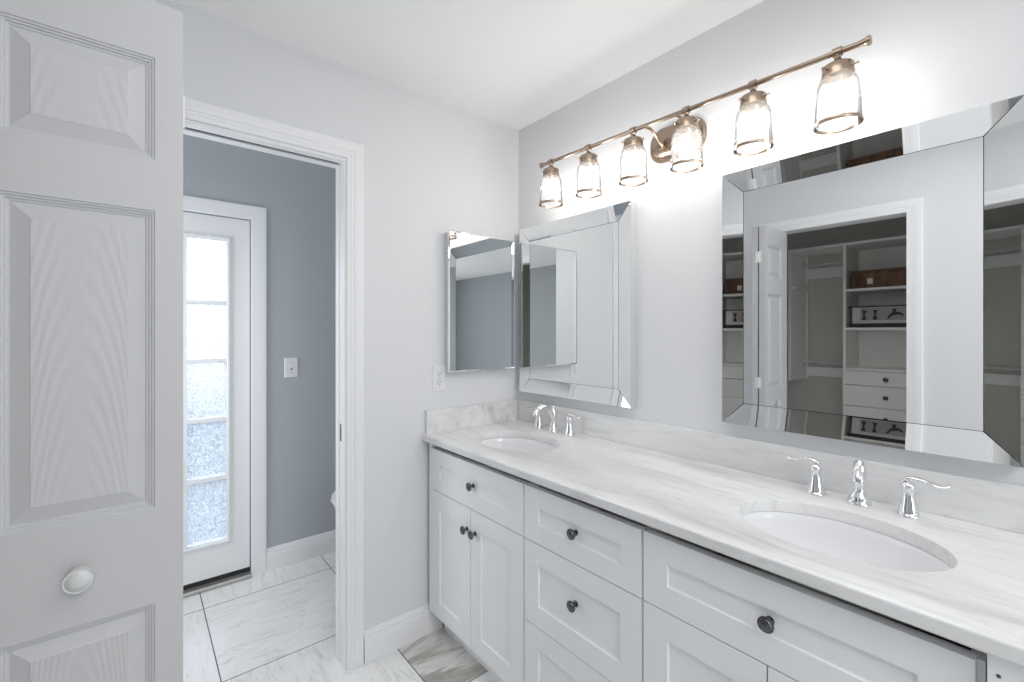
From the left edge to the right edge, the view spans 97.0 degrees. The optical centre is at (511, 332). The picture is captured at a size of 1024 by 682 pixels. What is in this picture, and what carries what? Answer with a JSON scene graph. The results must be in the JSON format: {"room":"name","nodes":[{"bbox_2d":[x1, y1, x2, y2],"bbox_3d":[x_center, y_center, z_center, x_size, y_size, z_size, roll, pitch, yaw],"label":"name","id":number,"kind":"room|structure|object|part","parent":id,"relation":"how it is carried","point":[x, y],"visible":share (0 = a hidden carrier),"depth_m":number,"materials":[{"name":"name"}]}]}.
{"room":"bathroom","nodes":[
{"label":"bathroom","id":0,"kind":"room"},
{"bbox_2d":[183,134,335,571],"bbox_3d":[-1.563,0.142,2.526,2.313,2.436,0.110,0,0,-40],"label":"wall","id":1,"kind":"structure","parent":0,"point":[299,197],"depth_m":2.68,"materials":[{"name":"grey paint"}]},
{"bbox_2d":[183,212,251,597],"bbox_3d":[-1.800,0.365,2.305,0.817,1.990,0.130,0,0,-40],"label":"door","id":2,"kind":"structure","parent":1,"relation":"in","point":[216,250],"depth_m":2.45,"materials":[{"name":"white paint"}]},
{"bbox_3d":[-1.640,-0.340,2.433,0.178,0.333,0.001,0,0,-40],"label":"glass pane","id":3,"kind":"part","parent":2,"relation":"part of","materials":[{"name":"white glass"}]},
{"bbox_3d":[-1.640,-0.008,2.433,0.178,0.294,0.001,0,0,-40],"label":"glass pane","id":4,"kind":"part","parent":2,"relation":"part of","materials":[{"name":"white glass"}]},
{"bbox_3d":[-1.640,0.307,2.433,0.178,0.301,0.001,0,0,-40],"label":"glass pane","id":5,"kind":"part","parent":2,"relation":"part of","materials":[{"name":"white glass"}]},
{"bbox_3d":[-1.640,0.626,2.433,0.178,0.300,0.001,0,0,-40],"label":"glass pane","id":6,"kind":"part","parent":2,"relation":"part of","materials":[{"name":"white glass"}]},
{"bbox_3d":[-1.640,0.960,2.433,0.178,0.332,0.001,0,0,-40],"label":"glass pane","id":7,"kind":"part","parent":2,"relation":"part of","materials":[{"name":"white glass"}]},
{"bbox_3d":[-1.774,0.310,2.288,0.622,1.684,0.013,0,0,-40],"label":"glazing frame","id":8,"kind":"part","parent":2,"relation":"part of","materials":[{"name":"white glass"}]},
{"bbox_2d":[183,195,266,576],"bbox_3d":[-1.772,0.325,2.271,0.969,2.070,0.018,0,0,-40],"label":"door frame","id":9,"kind":"structure","parent":1,"relation":"attached to","point":[257,215],"depth_m":2.54,"materials":[{"name":"white paint"}]},
{"bbox_2d":[284,358,297,377],"bbox_3d":[-1.299,0.204,2.666,0.074,0.116,0.012,0,0,-40],"label":"light switch","id":10,"kind":"object","parent":1,"relation":"attached to","point":[290,364],"visible":1,"depth_m":2.66,"materials":[{"name":"white plastic"}]},
{"bbox_2d":[267,530,335,571],"bbox_3d":[-1.016,1.295,2.898,0.995,0.130,0.016,0,0,-40],"label":"baseboard","id":11,"kind":"structure","parent":1,"relation":"attached to","point":[290,553],"depth_m":2.69,"materials":[{"name":"white paint"}]},
{"bbox_2d":[152,0,518,629],"bbox_3d":[-1.229,0.142,1.432,3.193,2.436,0.110,0,0,-40],"label":"wall","id":12,"kind":"structure","parent":0,"point":[433,167],"depth_m":1.97,"materials":[{"name":"white paint"}]},
{"bbox_2d":[183,97,363,671],"bbox_3d":[-0.992,0.295,1.618,0.895,2.129,0.127,0,0,-40],"label":"door frame","id":13,"kind":"structure","parent":12,"relation":"attached to","point":[350,170],"depth_m":1.83,"materials":[{"name":"white paint"}]},
{"bbox_3d":[-0.704,0.410,1.864,0.001,0.070,0.020,0,0,-40],"label":"strike plate","id":14,"kind":"part","parent":13,"relation":"part of","materials":[{"name":"grey metal"}]},
{"bbox_2d":[364,603,442,663],"bbox_3d":[-0.467,1.295,1.982,0.368,0.130,0.016,0,0,-40],"label":"baseboard","id":15,"kind":"structure","parent":12,"relation":"attached to","point":[388,636],"depth_m":1.96,"materials":[{"name":"white paint"}]},
{"bbox_2d":[432,365,445,391],"bbox_3d":[-0.337,0.210,2.094,0.072,0.122,0.008,0,0,-40],"label":"wall outlet","id":16,"kind":"object","parent":12,"relation":"attached to","point":[438,371],"visible":1,"depth_m":2.09,"materials":[{"name":"white plastic"}]},
{"bbox_2d":[436,371,442,376],"bbox_3d":[-0.335,0.190,2.092,0.034,0.029,0.002,0,0,-40],"label":"receptacle","id":17,"kind":"object","parent":16,"relation":"attached to","point":[438,373],"depth_m":2.09,"materials":[{"name":"grey plastic"}]},
{"bbox_2d":[436,380,442,385],"bbox_3d":[-0.335,0.230,2.092,0.034,0.029,0.002,0,0,-40],"label":"receptacle","id":18,"kind":"object","parent":16,"relation":"attached to","point":[438,382],"depth_m":2.09,"materials":[{"name":"grey plastic"}]},
{"bbox_2d":[444,230,514,371],"bbox_3d":[-0.153,-0.146,2.219,0.394,0.653,0.048,0,0,-40],"label":"medicine cabinet","id":19,"kind":"object","parent":12,"relation":"attached to","point":[479,270],"visible":1,"depth_m":2.18,"materials":[{"name":"silver metal"}]},
{"bbox_2d":[183,552,498,681],"bbox_3d":[0.300,1.390,-0.863,3.963,0.060,7.688,0,0,-40],"label":"floor","id":20,"kind":"structure","parent":0,"point":[278,625],"depth_m":1.99,"materials":[{"name":"tile"}]},
{"bbox_2d":[331,491,335,509],"bbox_3d":[-0.739,0.970,2.764,0.703,0.780,0.440,0,0,-40],"label":"toilet","id":21,"kind":"object","parent":20,"relation":"on","point":[333,499],"visible":0.03,"depth_m":2.55,"materials":[{"name":"white ceramic"}]},
{"bbox_3d":[-0.814,0.927,2.701,0.499,0.023,0.381,0,0,-40],"label":"lid","id":22,"kind":"part","parent":21,"relation":"part of","materials":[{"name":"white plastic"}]},
{"bbox_2d":[429,443,532,681],"bbox_3d":[0.035,0.923,1.950,0.577,0.873,0.644,0,0,-40],"label":"vanity cabinet","id":23,"kind":"object","parent":20,"relation":"on","point":[477,510],"visible":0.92,"depth_m":1.74,"materials":[{"name":"white paint"}]},
{"bbox_3d":[-0.253,0.967,1.905,0.019,0.547,0.303,0,0,-40],"label":"door","id":24,"kind":"part","parent":23,"relation":"part of","materials":[{"name":"white paint"}]},
{"bbox_3d":[-0.189,0.778,1.791,0.028,0.033,0.033,0,0,-40],"label":"knob","id":25,"kind":"part","parent":23,"relation":"part of","materials":[{"name":"grey metal"}]},
{"bbox_3d":[-0.163,0.600,1.771,0.028,0.033,0.033,0,0,-40],"label":"knob","id":26,"kind":"part","parent":23,"relation":"part of","materials":[{"name":"grey metal"}]},
{"bbox_3d":[-0.154,0.778,1.747,0.028,0.033,0.033,0,0,-40],"label":"knob","id":27,"kind":"part","parent":23,"relation":"part of","materials":[{"name":"grey metal"}]},
{"bbox_3d":[-0.153,0.601,1.783,0.019,0.178,0.618,0,0,-40],"label":"drawer","id":28,"kind":"part","parent":23,"relation":"part of","materials":[{"name":"white paint"}]},
{"bbox_3d":[-0.055,0.967,1.665,0.019,0.547,0.312,0,0,-40],"label":"door","id":29,"kind":"part","parent":23,"relation":"part of","materials":[{"name":"white paint"}]},
{"bbox_2d":[421,399,1023,667],"bbox_3d":[0.486,0.417,1.409,0.578,0.135,2.112,0,0,-40],"label":"countertop","id":30,"kind":"structure","parent":23,"relation":"on","point":[695,486],"depth_m":1.18,"materials":[{"name":"white stone"}]},
{"bbox_2d":[480,437,556,481],"bbox_3d":[0.023,0.561,1.922,0.321,0.150,0.432,0,0,-40],"label":"sink","id":31,"kind":"object","parent":30,"relation":"in","point":[505,443],"visible":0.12,"depth_m":2.08,"materials":[{"name":"white ceramic"}]},
{"bbox_2d":[527,404,582,435],"bbox_3d":[0.153,0.389,2.061,0.154,0.132,0.357,0,0,-40],"label":"faucet","id":32,"kind":"object","parent":30,"relation":"on","point":[553,428],"visible":1,"depth_m":2.07,"materials":[{"name":"silver metal"}]},
{"bbox_3d":[0.128,0.412,2.170,0.049,0.086,0.049,0,0,-40],"label":"handle","id":33,"kind":"part","parent":32,"relation":"part of","materials":[{"name":"silver metal"}]},
{"bbox_3d":[0.153,0.389,2.061,0.154,0.132,0.055,0,0,-40],"label":"spout","id":34,"kind":"part","parent":32,"relation":"part of","materials":[{"name":"silver metal"}]},
{"bbox_3d":[0.255,0.412,2.016,0.049,0.086,0.049,0,0,-40],"label":"handle","id":35,"kind":"part","parent":32,"relation":"part of","materials":[{"name":"silver metal"}]},
{"bbox_3d":[0.275,0.366,1.992,0.019,0.021,0.094,0,0,-40],"label":"lever","id":36,"kind":"part","parent":32,"relation":"part of","materials":[{"name":"silver metal"}]},
{"bbox_2d":[742,511,951,629],"bbox_3d":[0.746,0.561,1.050,0.321,0.150,0.432,0,0,-40],"label":"sink","id":37,"kind":"object","parent":30,"relation":"in","point":[842,540],"visible":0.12,"depth_m":1.14,"materials":[{"name":"white ceramic"}]},
{"bbox_2d":[785,455,951,518],"bbox_3d":[0.888,0.389,1.176,0.151,0.132,0.357,0,0,-40],"label":"faucet","id":38,"kind":"object","parent":30,"relation":"on","point":[907,508],"visible":1,"depth_m":1.14,"materials":[{"name":"silver metal"}]},
{"bbox_3d":[0.841,0.366,1.308,0.019,0.021,0.094,0,0,-40],"label":"lever","id":39,"kind":"part","parent":38,"relation":"part of","materials":[{"name":"silver metal"}]},
{"bbox_3d":[0.861,0.412,1.284,0.049,0.086,0.049,0,0,-40],"label":"handle","id":40,"kind":"part","parent":38,"relation":"part of","materials":[{"name":"silver metal"}]},
{"bbox_3d":[0.891,0.389,1.171,0.055,0.132,0.153,0,0,44],"label":"spout","id":41,"kind":"part","parent":38,"relation":"part of","materials":[{"name":"silver metal"}]},
{"bbox_3d":[0.989,0.412,1.130,0.049,0.086,0.049,0,0,-40],"label":"handle","id":42,"kind":"part","parent":38,"relation":"part of","materials":[{"name":"silver metal"}]},
{"bbox_3d":[1.008,0.366,1.106,0.019,0.021,0.094,0,0,-40],"label":"lever","id":43,"kind":"part","parent":38,"relation":"part of","materials":[{"name":"silver metal"}]},
{"bbox_2d":[525,483,651,681],"bbox_3d":[0.392,0.923,1.524,0.570,0.873,0.465,0,0,-40],"label":"vanity cabinet","id":44,"kind":"object","parent":20,"relation":"on","point":[584,562],"visible":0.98,"depth_m":1.34,"materials":[{"name":"white paint"}]},
{"bbox_3d":[0.196,1.104,1.361,0.019,0.273,0.460,0,0,-40],"label":"drawer","id":45,"kind":"part","parent":44,"relation":"part of","materials":[{"name":"white paint"}]},
{"bbox_3d":[0.181,0.815,1.355,0.028,0.033,0.033,0,0,-40],"label":"knob","id":46,"kind":"part","parent":44,"relation":"part of","materials":[{"name":"grey metal"}]},
{"bbox_3d":[0.181,0.600,1.355,0.028,0.033,0.033,0,0,-40],"label":"knob","id":47,"kind":"part","parent":44,"relation":"part of","materials":[{"name":"grey metal"}]},
{"bbox_3d":[0.196,0.829,1.361,0.019,0.270,0.460,0,0,-40],"label":"drawer","id":48,"kind":"part","parent":44,"relation":"part of","materials":[{"name":"white paint"}]},
{"bbox_3d":[0.196,0.601,1.361,0.019,0.178,0.460,0,0,-40],"label":"drawer","id":49,"kind":"part","parent":44,"relation":"part of","materials":[{"name":"white paint"}]},
{"bbox_2d":[644,528,986,681],"bbox_3d":[0.735,0.923,1.104,0.577,0.873,0.616,0,0,-40],"label":"vanity cabinet","id":50,"kind":"object","parent":20,"relation":"on","point":[710,615],"visible":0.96,"depth_m":0.96,"materials":[{"name":"white paint"}]},
{"bbox_3d":[0.442,0.967,1.064,0.019,0.547,0.297,0,0,-40],"label":"door","id":51,"kind":"part","parent":50,"relation":"part of","materials":[{"name":"white paint"}]},
{"bbox_3d":[0.527,0.600,0.936,0.028,0.033,0.033,0,0,-40],"label":"knob","id":52,"kind":"part","parent":50,"relation":"part of","materials":[{"name":"grey metal"}]},
{"bbox_3d":[0.636,0.967,0.831,0.019,0.547,0.302,0,0,-40],"label":"door","id":53,"kind":"part","parent":50,"relation":"part of","materials":[{"name":"white paint"}]},
{"bbox_2d":[987,654,1023,681],"bbox_3d":[1.045,0.923,0.740,0.564,0.873,0.332,0,0,-40],"label":"end panel","id":54,"kind":"object","parent":20,"relation":"on","point":[998,670],"visible":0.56,"depth_m":0.68,"materials":[{"name":"white paint"}]},
{"bbox_2d":[171,0,763,129],"bbox_3d":[0.300,-1.106,-0.863,3.963,0.060,7.688,0,0,-40],"label":"ceiling","id":55,"kind":"structure","parent":0,"point":[513,64],"depth_m":1.64,"materials":[{"name":"white paint"}]},
{"bbox_2d":[519,0,1023,485],"bbox_3d":[1.792,0.142,0.372,0.110,2.436,7.688,0,0,-40],"label":"wall","id":56,"kind":"structure","parent":0,"point":[925,60],"depth_m":1.58,"materials":[{"name":"white paint"}]},
{"bbox_2d":[519,200,636,407],"bbox_3d":[0.272,-0.116,2.090,0.040,0.833,0.687,0,0,-40],"label":"wall mirror","id":57,"kind":"object","parent":56,"relation":"attached to","point":[578,273],"visible":1,"depth_m":2.02,"materials":[{"name":"grey mirror"}]},
{"bbox_2d":[530,221,618,388],"bbox_3d":[0.267,-0.116,2.086,0.004,0.693,0.547,0,0,-40],"label":"mirror glass","id":58,"kind":"object","parent":57,"relation":"on","point":[574,272],"depth_m":2.05,"materials":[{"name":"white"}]},
{"bbox_2d":[539,35,871,208],"bbox_3d":[0.550,-0.666,1.639,0.188,0.235,1.220,0,0,-40],"label":"vanity light","id":59,"kind":"object","parent":56,"relation":"attached to","point":[686,136],"visible":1,"depth_m":1.50,"materials":[{"name":"beige metal"}]},
{"bbox_2d":[541,158,558,180],"bbox_3d":[0.178,-0.731,2.028,0.084,0.098,0.083,0,0,-40],"label":"socket","id":60,"kind":"object","parent":59,"relation":"attached to","point":[550,173],"depth_m":2.02,"materials":[{"name":"beige metal"}]},
{"bbox_3d":[0.175,-0.650,2.031,0.106,0.136,0.106,0,0,-40],"label":"lamp shade","id":61,"kind":"part","parent":59,"relation":"part of","materials":[{"name":"clear glass"}]},
{"bbox_3d":[0.175,-0.646,2.031,0.053,0.074,0.053,0,0,-40],"label":"bulb","id":62,"kind":"part","parent":59,"relation":"part of","materials":[{"name":"white glass"}]},
{"bbox_2d":[577,144,597,167],"bbox_3d":[0.318,-0.726,1.859,0.084,0.098,0.083,0,0,-40],"label":"socket","id":63,"kind":"object","parent":59,"relation":"attached to","point":[589,159],"depth_m":1.85,"materials":[{"name":"beige metal"}]},
{"bbox_3d":[0.315,-0.641,1.862,0.053,0.074,0.053,0,0,-40],"label":"bulb","id":64,"kind":"part","parent":59,"relation":"part of","materials":[{"name":"white glass"}]},
{"bbox_3d":[0.315,-0.645,1.862,0.106,0.136,0.106,0,0,-40],"label":"lamp shade","id":65,"kind":"part","parent":59,"relation":"part of","materials":[{"name":"clear glass"}]},
{"bbox_2d":[621,126,643,153],"bbox_3d":[0.457,-0.721,1.691,0.084,0.098,0.083,0,0,-40],"label":"socket","id":66,"kind":"object","parent":59,"relation":"attached to","point":[632,144],"depth_m":1.68,"materials":[{"name":"beige metal"}]},
{"bbox_3d":[0.454,-0.640,1.694,0.106,0.136,0.106,0,0,-40],"label":"lamp shade","id":67,"kind":"part","parent":59,"relation":"part of","materials":[{"name":"clear glass"}]},
{"bbox_3d":[0.454,-0.637,1.694,0.053,0.074,0.053,0,0,-40],"label":"bulb","id":68,"kind":"part","parent":59,"relation":"part of","materials":[{"name":"white glass"}]},
{"bbox_3d":[0.528,-0.730,1.689,0.110,0.077,0.031,0,0,-38],"label":"arm","id":69,"kind":"part","parent":59,"relation":"part of","materials":[{"name":"beige metal"}]},
{"bbox_3d":[0.612,-0.718,1.690,0.028,0.132,0.224,0,0,-40],"label":"plate","id":70,"kind":"part","parent":59,"relation":"part of","materials":[{"name":"beige metal"}]},
{"bbox_2d":[673,105,699,135],"bbox_3d":[0.593,-0.716,1.527,0.084,0.098,0.083,0,0,-40],"label":"socket","id":71,"kind":"object","parent":59,"relation":"attached to","point":[686,124],"depth_m":1.52,"materials":[{"name":"beige metal"}]},
{"bbox_3d":[0.590,-0.635,1.530,0.106,0.136,0.106,0,0,-40],"label":"lamp shade","id":72,"kind":"part","parent":59,"relation":"part of","materials":[{"name":"clear glass"}]},
{"bbox_3d":[0.590,-0.632,1.530,0.053,0.074,0.053,0,0,-40],"label":"bulb","id":73,"kind":"part","parent":59,"relation":"part of","materials":[{"name":"white glass"}]},
{"bbox_3d":[0.727,-0.627,1.365,0.053,0.074,0.053,0,0,-40],"label":"bulb","id":74,"kind":"part","parent":59,"relation":"part of","materials":[{"name":"white glass"}]},
{"bbox_3d":[0.727,-0.630,1.365,0.106,0.136,0.106,0,0,-40],"label":"lamp shade","id":75,"kind":"part","parent":59,"relation":"part of","materials":[{"name":"clear glass"}]},
{"bbox_2d":[738,79,769,114],"bbox_3d":[0.730,-0.712,1.362,0.084,0.098,0.083,0,0,-40],"label":"socket","id":76,"kind":"object","parent":59,"relation":"attached to","point":[753,101],"depth_m":1.35,"materials":[{"name":"beige metal"}]},
{"bbox_3d":[0.863,-0.622,1.200,0.053,0.074,0.053,0,0,-40],"label":"bulb","id":77,"kind":"part","parent":59,"relation":"part of","materials":[{"name":"white glass"}]},
{"bbox_3d":[0.863,-0.625,1.200,0.106,0.136,0.106,0,0,-40],"label":"lamp shade","id":78,"kind":"part","parent":59,"relation":"part of","materials":[{"name":"clear glass"}]},
{"bbox_2d":[821,46,858,87],"bbox_3d":[0.866,-0.707,1.197,0.084,0.098,0.083,0,0,-40],"label":"socket","id":79,"kind":"object","parent":59,"relation":"attached to","point":[835,73],"depth_m":1.19,"materials":[{"name":"beige metal"}]},
{"bbox_2d":[517,399,1023,533],"bbox_3d":[0.702,0.403,1.587,0.020,0.105,2.111,0,0,-40],"label":"backsplash","id":80,"kind":"structure","parent":56,"relation":"attached to","point":[995,504],"depth_m":1.36,"materials":[{"name":"white stone"}]},
{"bbox_2d":[722,95,1023,467],"bbox_3d":[0.942,-0.116,1.282,0.040,0.833,0.678,0,0,-40],"label":"wall mirror","id":81,"kind":"object","parent":56,"relation":"attached to","point":[873,286],"visible":1,"depth_m":1.20,"materials":[{"name":"grey mirror"}]},
{"bbox_2d":[744,137,982,430],"bbox_3d":[0.936,-0.116,1.277,0.004,0.693,0.546,0,0,-40],"label":"mirror glass","id":82,"kind":"object","parent":81,"relation":"on","point":[863,278],"depth_m":1.23,"materials":[{"name":"white"}]},
{"bbox_3d":[-0.928,0.142,0.564,0.110,2.436,1.612,0,0,-40],"label":"wall","id":83,"kind":"structure","parent":0,"visible":0},
{"bbox_2d":[0,0,184,681],"bbox_3d":[-0.832,0.341,0.847,0.360,2.015,0.111,0,0,-40],"label":"door","id":84,"kind":"structure","parent":83,"relation":"in","point":[92,99],"depth_m":0.85,"materials":[{"name":"grey wood"}]},
{"bbox_3d":[-0.793,0.450,0.829,0.045,0.045,0.033,0,0,-40],"label":"knob","id":85,"kind":"part","parent":84,"relation":"part of","materials":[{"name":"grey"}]}
]}

